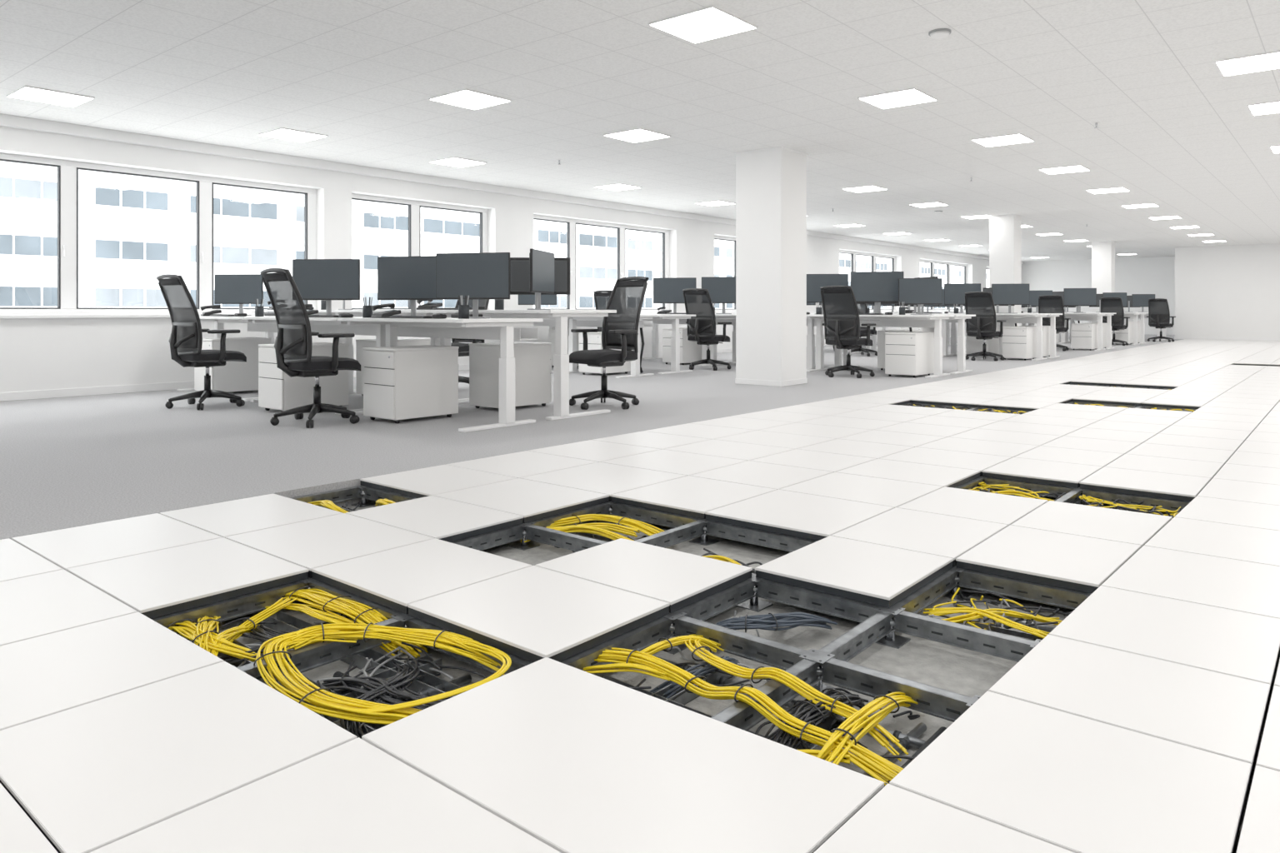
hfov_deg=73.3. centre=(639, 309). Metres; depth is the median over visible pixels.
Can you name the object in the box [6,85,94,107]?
ceiling light panel
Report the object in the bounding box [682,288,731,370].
office chair
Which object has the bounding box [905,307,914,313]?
desk phone
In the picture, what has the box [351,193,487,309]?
window
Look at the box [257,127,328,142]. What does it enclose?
ceiling light panel
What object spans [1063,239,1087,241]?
ceiling light panel
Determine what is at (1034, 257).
ceiling light panel
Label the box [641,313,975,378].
desk
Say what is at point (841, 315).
office chair
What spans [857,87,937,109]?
ceiling light panel
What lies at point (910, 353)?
drawer pedestal
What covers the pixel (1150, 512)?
cable bundle
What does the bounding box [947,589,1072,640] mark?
cable bundle
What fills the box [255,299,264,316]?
pen holder
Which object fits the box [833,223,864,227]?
ceiling light panel
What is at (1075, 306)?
computer monitor
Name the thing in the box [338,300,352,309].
computer monitor
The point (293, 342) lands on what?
office chair
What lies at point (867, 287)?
computer monitor
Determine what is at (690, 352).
drawer pedestal
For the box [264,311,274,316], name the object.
station
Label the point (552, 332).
drawer pedestal
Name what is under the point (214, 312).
desk phone
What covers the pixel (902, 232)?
ceiling light panel
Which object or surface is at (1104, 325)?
drawer pedestal
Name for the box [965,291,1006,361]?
office chair
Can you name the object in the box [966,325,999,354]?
drawer pedestal
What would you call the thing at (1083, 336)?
drawer pedestal
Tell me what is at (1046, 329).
drawer pedestal
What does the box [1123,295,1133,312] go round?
computer monitor
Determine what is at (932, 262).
window
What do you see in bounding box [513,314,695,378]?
desk
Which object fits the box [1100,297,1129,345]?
office chair
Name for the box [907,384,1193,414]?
cable bundle
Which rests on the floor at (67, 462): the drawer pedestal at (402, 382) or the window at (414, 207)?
the drawer pedestal at (402, 382)
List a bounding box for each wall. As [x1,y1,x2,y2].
[0,125,989,392]
[1021,243,1279,338]
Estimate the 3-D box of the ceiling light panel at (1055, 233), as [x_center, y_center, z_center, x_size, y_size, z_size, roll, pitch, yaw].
[9.756,-1.803,20.512,0.500,0.013,0.500,0,0,40]
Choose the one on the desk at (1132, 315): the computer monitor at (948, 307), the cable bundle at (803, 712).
the computer monitor at (948, 307)
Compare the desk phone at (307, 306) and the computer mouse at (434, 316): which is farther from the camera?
the desk phone at (307, 306)
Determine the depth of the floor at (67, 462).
5.72 m
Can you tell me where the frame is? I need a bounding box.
[151,383,1195,731]
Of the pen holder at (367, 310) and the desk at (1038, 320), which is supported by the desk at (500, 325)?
the pen holder at (367, 310)
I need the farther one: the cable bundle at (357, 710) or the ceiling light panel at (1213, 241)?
the ceiling light panel at (1213, 241)
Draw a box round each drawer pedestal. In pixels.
[194,337,271,392]
[258,342,349,410]
[355,338,430,396]
[363,345,459,423]
[469,341,551,408]
[548,329,579,367]
[578,331,630,375]
[662,328,701,364]
[877,330,921,369]
[885,331,934,377]
[900,327,934,337]
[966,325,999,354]
[1001,326,1036,360]
[1019,325,1050,356]
[1070,323,1098,350]
[1088,322,1107,348]
[1111,321,1133,344]
[1124,320,1140,343]
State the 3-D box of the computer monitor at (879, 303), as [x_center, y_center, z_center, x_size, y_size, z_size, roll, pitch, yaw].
[3.423,-0.196,12.344,0.620,0.520,0.130,0,0,5]
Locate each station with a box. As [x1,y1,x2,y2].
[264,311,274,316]
[450,311,482,318]
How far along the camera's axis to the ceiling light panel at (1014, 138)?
9.12 m
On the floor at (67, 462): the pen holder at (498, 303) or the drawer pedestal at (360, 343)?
the drawer pedestal at (360, 343)
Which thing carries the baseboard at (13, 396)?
attached to the wall at (37, 354)
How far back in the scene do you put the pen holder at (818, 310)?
11.92 m
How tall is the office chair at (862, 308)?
1.153 m
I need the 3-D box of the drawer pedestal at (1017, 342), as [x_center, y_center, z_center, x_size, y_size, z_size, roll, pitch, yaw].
[6.505,0.570,14.759,0.406,0.560,0.606,0,0,40]
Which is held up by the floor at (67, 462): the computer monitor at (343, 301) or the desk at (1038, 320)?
the desk at (1038, 320)
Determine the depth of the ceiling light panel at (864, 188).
12.76 m
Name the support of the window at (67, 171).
in the wall at (37, 354)
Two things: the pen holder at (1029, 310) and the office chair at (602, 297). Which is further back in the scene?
the pen holder at (1029, 310)
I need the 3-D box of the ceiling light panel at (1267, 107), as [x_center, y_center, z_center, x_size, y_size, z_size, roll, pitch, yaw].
[5.702,-1.803,7.615,0.500,0.013,0.500,0,0,40]
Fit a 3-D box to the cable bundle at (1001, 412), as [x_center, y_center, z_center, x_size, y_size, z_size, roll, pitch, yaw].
[9.559,0.901,12.890,17.516,0.046,1.981,0,0,-41]
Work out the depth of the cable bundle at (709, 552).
3.24 m
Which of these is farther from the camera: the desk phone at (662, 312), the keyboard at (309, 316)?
the desk phone at (662, 312)
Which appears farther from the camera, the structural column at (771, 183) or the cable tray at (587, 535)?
the structural column at (771, 183)
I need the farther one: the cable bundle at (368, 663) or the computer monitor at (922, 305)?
the computer monitor at (922, 305)
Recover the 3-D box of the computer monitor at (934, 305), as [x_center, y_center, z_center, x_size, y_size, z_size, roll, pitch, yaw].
[6.827,-0.183,20.783,0.590,0.495,0.124,0,0,23]
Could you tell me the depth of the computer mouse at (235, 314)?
8.28 m
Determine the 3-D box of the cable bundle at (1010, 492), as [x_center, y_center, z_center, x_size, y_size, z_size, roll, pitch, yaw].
[1.998,0.924,4.050,0.900,0.074,0.440,0,0,40]
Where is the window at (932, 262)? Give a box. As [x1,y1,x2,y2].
[920,259,966,311]
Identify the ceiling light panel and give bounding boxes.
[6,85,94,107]
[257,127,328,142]
[428,88,511,109]
[428,156,486,167]
[594,183,641,190]
[603,128,670,142]
[648,5,758,43]
[695,200,735,205]
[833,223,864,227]
[841,185,887,192]
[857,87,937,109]
[883,231,911,234]
[909,201,948,207]
[925,239,950,241]
[959,245,981,246]
[961,214,992,219]
[970,133,1034,146]
[1021,225,1032,227]
[1031,256,1047,258]
[1035,232,1063,235]
[1038,165,1090,174]
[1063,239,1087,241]
[1085,186,1129,194]
[1117,253,1135,254]
[1120,203,1159,208]
[1148,215,1181,219]
[1170,225,1199,229]
[1187,233,1214,236]
[1201,240,1226,242]
[1215,50,1279,76]
[1247,100,1279,115]
[1270,145,1279,153]
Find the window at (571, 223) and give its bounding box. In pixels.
[533,214,669,312]
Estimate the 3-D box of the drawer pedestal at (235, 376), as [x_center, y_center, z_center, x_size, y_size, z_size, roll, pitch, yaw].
[-4.169,0.570,8.818,0.406,0.560,0.606,0,0,40]
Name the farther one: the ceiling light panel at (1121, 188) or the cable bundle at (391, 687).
the ceiling light panel at (1121, 188)
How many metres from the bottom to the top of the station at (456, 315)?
0.050 m
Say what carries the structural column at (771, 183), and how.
on the floor at (67, 462)
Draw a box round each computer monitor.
[214,274,263,315]
[292,259,359,314]
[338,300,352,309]
[377,255,436,315]
[435,252,509,318]
[510,257,569,309]
[518,295,556,304]
[528,248,554,309]
[653,277,696,312]
[701,276,735,314]
[806,274,848,314]
[806,302,815,305]
[850,271,903,314]
[856,302,898,313]
[867,304,891,313]
[894,304,924,309]
[896,304,934,313]
[898,278,942,314]
[915,276,938,314]
[923,304,935,311]
[938,304,959,312]
[940,289,964,308]
[944,283,980,313]
[983,287,1014,313]
[991,283,1029,313]
[1024,290,1052,312]
[1052,291,1074,306]
[1063,288,1096,313]
[1071,305,1084,312]
[1089,294,1102,312]
[1102,292,1126,306]
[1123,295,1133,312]
[1131,294,1154,312]
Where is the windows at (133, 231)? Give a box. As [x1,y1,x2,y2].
[0,160,989,309]
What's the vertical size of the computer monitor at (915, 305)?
0.558 m
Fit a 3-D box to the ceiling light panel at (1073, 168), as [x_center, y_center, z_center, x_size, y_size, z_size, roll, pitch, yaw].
[5.461,-1.803,11.072,0.500,0.013,0.500,0,0,40]
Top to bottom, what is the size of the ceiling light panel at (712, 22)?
0.013 m
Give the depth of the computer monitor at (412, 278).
7.07 m
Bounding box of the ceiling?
[0,0,1279,261]
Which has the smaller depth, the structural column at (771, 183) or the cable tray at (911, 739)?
the cable tray at (911, 739)
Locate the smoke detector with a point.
(937, 33)
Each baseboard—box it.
[0,334,966,401]
[1060,330,1279,340]
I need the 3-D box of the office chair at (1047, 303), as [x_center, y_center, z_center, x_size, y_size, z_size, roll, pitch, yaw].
[8.619,0.273,17.979,0.645,1.153,0.678,0,0,35]
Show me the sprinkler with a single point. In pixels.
(1095, 122)
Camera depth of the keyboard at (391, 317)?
6.44 m
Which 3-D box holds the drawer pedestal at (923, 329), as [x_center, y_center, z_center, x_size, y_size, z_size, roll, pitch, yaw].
[5.131,0.570,15.905,0.406,0.560,0.606,0,0,40]
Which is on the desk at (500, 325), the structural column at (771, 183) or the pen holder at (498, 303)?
the pen holder at (498, 303)
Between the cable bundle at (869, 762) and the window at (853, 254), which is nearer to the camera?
the cable bundle at (869, 762)
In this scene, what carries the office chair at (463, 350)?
on the floor at (67, 462)
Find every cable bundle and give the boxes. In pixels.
[167,589,511,724]
[186,601,488,739]
[217,523,1026,767]
[307,498,395,513]
[340,502,383,511]
[520,514,741,565]
[555,525,762,574]
[583,634,918,785]
[629,662,924,764]
[650,612,837,699]
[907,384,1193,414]
[913,386,1194,414]
[923,587,1062,639]
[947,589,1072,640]
[969,481,1180,516]
[975,485,1182,518]
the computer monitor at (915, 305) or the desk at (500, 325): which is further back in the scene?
the computer monitor at (915, 305)
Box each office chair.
[155,274,246,409]
[260,268,360,428]
[450,299,489,384]
[569,276,649,409]
[593,290,612,331]
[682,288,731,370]
[820,285,876,378]
[850,304,877,356]
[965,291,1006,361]
[1038,295,1070,351]
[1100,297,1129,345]
[1146,298,1175,342]
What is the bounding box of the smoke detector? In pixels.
[928,28,951,39]
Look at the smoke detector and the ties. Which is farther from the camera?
the smoke detector
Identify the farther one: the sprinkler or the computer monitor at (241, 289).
the computer monitor at (241, 289)
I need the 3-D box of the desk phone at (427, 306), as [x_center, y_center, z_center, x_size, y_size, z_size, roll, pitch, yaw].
[-1.919,-0.059,7.875,0.180,0.117,0.190,0,0,24]
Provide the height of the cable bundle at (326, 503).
0.066 m
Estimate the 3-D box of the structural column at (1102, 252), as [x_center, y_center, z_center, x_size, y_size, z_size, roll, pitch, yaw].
[12.348,-0.480,22.940,0.494,2.660,0.474,0,0,40]
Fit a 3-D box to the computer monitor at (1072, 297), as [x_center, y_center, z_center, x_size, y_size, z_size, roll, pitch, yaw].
[9.486,-0.201,18.567,0.634,0.532,0.133,0,0,20]
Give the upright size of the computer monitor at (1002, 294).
0.525 m
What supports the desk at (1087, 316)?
on the floor at (67, 462)
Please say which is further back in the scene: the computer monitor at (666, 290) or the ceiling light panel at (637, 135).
the computer monitor at (666, 290)
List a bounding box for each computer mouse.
[234,313,246,316]
[338,313,353,317]
[431,314,446,319]
[471,305,484,309]
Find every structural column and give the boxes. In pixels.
[734,146,808,386]
[988,214,1022,354]
[1090,240,1115,323]
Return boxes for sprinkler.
[1093,121,1099,128]
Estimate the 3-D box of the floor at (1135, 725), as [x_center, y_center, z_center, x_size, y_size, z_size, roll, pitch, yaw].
[8.548,0.866,9.277,8.953,0.032,33.193,0,0,40]
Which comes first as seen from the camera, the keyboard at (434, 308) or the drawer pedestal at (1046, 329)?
the keyboard at (434, 308)
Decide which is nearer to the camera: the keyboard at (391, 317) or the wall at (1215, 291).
the keyboard at (391, 317)
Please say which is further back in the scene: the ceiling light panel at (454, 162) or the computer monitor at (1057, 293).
the computer monitor at (1057, 293)
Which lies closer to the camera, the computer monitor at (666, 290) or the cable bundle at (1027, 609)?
the cable bundle at (1027, 609)
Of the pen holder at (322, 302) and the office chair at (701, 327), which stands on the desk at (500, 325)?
the pen holder at (322, 302)
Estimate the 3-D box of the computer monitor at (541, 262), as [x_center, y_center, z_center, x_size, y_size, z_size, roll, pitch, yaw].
[-0.805,-0.234,6.852,0.117,0.468,0.558,0,0,12]
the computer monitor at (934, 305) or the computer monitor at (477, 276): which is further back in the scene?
the computer monitor at (934, 305)
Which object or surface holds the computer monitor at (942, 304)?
on the desk at (1087, 316)
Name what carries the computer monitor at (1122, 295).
on the desk at (1132, 315)
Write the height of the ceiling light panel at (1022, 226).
0.013 m
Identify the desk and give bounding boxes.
[176,310,616,432]
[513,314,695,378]
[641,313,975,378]
[806,313,1062,360]
[870,312,1116,350]
[965,311,1167,340]
[1055,312,1148,344]
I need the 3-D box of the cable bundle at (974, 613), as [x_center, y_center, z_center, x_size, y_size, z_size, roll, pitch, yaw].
[1.080,0.937,2.607,0.439,0.064,0.413,0,0,40]
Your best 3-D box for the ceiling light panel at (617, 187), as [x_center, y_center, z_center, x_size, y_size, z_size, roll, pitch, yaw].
[-0.325,-1.803,12.644,0.500,0.013,0.500,0,0,40]
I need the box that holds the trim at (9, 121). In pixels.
[0,113,1024,264]
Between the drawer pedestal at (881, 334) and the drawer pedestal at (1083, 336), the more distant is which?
the drawer pedestal at (1083, 336)
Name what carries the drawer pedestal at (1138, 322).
on the floor at (67, 462)
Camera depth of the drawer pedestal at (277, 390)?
7.17 m
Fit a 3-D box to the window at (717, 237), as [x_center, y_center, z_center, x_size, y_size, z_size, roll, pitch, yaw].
[2.466,-0.720,18.389,0.105,1.540,3.600,0,0,40]
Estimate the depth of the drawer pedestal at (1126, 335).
20.89 m
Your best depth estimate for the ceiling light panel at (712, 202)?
14.55 m
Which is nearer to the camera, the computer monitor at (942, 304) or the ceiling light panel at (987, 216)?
the ceiling light panel at (987, 216)
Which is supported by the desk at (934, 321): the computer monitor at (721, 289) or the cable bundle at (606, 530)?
the computer monitor at (721, 289)
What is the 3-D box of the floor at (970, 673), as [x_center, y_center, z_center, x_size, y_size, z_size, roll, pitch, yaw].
[7.824,1.075,13.007,15.450,0.200,38.600,0,0,40]
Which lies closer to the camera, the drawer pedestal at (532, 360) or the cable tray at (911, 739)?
the cable tray at (911, 739)
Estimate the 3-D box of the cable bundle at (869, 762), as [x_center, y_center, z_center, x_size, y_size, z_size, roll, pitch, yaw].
[0.253,0.916,2.056,1.046,0.112,0.644,0,0,40]
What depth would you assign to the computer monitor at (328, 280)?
7.88 m
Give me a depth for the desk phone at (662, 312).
13.57 m
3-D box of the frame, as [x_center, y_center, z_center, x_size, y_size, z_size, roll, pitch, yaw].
[6.787,0.929,11.141,3.281,0.093,24.008,0,0,41]
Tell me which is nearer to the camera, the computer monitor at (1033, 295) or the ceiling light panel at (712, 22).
the ceiling light panel at (712, 22)
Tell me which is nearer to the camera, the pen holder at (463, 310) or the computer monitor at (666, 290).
the pen holder at (463, 310)
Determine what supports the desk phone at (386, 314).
on the desk at (500, 325)
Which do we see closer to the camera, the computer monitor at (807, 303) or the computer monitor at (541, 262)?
the computer monitor at (541, 262)
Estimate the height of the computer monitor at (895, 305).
0.478 m
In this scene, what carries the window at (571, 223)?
in the wall at (37, 354)
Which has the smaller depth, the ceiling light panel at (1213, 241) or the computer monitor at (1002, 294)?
the computer monitor at (1002, 294)
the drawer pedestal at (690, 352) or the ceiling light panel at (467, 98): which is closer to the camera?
the ceiling light panel at (467, 98)
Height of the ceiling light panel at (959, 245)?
0.013 m
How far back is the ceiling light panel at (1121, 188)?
12.94 m
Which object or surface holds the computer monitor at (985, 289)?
on the desk at (1038, 320)
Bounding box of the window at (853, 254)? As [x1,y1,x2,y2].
[839,250,894,311]
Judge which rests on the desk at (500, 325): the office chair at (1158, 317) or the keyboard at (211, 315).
the keyboard at (211, 315)
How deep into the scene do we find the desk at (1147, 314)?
24.31 m
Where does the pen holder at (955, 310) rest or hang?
on the desk at (1038, 320)
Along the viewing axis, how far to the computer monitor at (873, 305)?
16.75 m
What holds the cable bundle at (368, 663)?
on the floor at (970, 673)
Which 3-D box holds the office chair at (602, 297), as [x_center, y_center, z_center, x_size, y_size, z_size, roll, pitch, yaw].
[-0.378,0.273,13.438,0.645,1.153,0.678,0,0,32]
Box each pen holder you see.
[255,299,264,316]
[320,300,325,309]
[362,297,372,317]
[458,295,469,319]
[494,299,504,309]
[815,302,821,314]
[899,301,904,314]
[953,304,958,313]
[1027,305,1031,313]
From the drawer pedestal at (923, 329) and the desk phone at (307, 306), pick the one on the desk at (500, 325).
the desk phone at (307, 306)
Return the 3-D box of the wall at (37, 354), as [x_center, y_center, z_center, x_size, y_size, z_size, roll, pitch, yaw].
[2.027,-0.417,17.844,0.350,2.785,38.000,0,0,40]
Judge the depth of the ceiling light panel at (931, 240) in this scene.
22.23 m
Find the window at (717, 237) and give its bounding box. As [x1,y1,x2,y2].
[714,235,735,311]
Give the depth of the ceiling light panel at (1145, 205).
14.87 m
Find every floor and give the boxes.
[0,333,1183,539]
[0,339,1279,852]
[177,363,1279,852]
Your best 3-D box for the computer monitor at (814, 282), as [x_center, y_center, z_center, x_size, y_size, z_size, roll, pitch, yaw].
[2.599,-0.222,12.200,0.682,0.572,0.143,0,0,8]
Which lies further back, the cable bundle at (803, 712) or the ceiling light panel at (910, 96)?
the ceiling light panel at (910, 96)
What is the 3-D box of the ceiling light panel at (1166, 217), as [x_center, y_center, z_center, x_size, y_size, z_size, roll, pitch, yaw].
[10.266,-1.803,16.831,0.500,0.013,0.500,0,0,40]
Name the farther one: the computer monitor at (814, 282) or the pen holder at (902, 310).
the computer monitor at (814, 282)
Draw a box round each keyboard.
[210,314,234,316]
[308,315,339,317]
[389,315,432,319]
[432,307,472,309]
[859,313,883,314]
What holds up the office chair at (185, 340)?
on the floor at (67, 462)
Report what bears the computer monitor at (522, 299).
on the desk at (572, 322)
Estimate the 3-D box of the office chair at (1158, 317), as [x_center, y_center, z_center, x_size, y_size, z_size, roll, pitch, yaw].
[13.913,0.273,23.004,0.645,1.153,0.678,0,0,45]
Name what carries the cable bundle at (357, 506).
on the cable tray at (587, 535)
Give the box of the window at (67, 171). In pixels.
[0,152,316,314]
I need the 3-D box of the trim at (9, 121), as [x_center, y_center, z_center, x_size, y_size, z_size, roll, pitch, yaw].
[2.196,-1.760,17.703,0.090,0.100,38.000,0,0,40]
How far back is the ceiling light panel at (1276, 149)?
9.59 m
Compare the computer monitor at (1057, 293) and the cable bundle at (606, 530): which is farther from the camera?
the computer monitor at (1057, 293)
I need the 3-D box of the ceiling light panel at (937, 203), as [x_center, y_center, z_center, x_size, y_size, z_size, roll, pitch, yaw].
[4.951,-1.803,14.753,0.500,0.013,0.500,0,0,40]
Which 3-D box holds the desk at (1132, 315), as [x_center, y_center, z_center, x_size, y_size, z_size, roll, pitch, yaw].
[10.385,0.458,22.983,5.292,0.785,1.600,0,0,40]
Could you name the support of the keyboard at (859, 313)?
on the desk at (934, 321)
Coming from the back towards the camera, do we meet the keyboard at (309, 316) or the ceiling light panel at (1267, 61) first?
the keyboard at (309, 316)
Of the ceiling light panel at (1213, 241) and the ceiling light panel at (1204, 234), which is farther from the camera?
the ceiling light panel at (1213, 241)
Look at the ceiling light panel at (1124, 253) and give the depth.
27.91 m
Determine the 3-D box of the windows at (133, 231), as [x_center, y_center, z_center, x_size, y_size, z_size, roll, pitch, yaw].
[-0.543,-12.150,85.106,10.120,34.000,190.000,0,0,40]
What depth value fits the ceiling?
7.15 m
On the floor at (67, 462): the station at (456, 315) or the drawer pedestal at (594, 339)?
the drawer pedestal at (594, 339)
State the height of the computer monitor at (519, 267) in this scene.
0.447 m
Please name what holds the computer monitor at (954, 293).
on the desk at (1038, 320)
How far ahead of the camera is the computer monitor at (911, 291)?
11.25 m
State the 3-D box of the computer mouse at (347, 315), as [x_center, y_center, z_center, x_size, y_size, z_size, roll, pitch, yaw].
[-2.432,0.047,7.122,0.060,0.035,0.110,0,0,45]
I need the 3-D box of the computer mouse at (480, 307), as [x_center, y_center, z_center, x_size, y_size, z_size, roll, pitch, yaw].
[-1.382,-0.018,7.365,0.110,0.035,0.060,0,0,-40]
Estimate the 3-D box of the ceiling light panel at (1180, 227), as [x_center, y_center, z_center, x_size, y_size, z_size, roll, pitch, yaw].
[11.867,-1.803,18.750,0.500,0.013,0.500,0,0,40]
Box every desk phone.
[200,305,221,316]
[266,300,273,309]
[305,304,318,314]
[371,303,401,318]
[416,300,443,309]
[656,306,672,314]
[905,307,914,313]
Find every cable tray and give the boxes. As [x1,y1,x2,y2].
[198,610,471,735]
[321,506,755,574]
[604,604,1056,787]
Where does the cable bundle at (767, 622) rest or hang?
on the cable tray at (911, 739)
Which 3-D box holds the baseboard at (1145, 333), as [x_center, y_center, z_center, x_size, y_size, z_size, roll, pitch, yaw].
[17.706,0.810,25.402,4.274,0.080,15.330,0,0,-23]
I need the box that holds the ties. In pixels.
[166,515,899,749]
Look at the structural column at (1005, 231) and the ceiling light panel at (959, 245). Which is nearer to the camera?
the structural column at (1005, 231)
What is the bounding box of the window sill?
[0,310,965,318]
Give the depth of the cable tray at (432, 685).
2.26 m
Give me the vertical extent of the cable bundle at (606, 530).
0.084 m
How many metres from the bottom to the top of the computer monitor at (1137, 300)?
0.507 m
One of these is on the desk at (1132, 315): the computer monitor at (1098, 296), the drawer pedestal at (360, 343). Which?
the computer monitor at (1098, 296)
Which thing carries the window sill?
attached to the wall at (37, 354)
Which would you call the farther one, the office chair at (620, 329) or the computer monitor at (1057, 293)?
the computer monitor at (1057, 293)

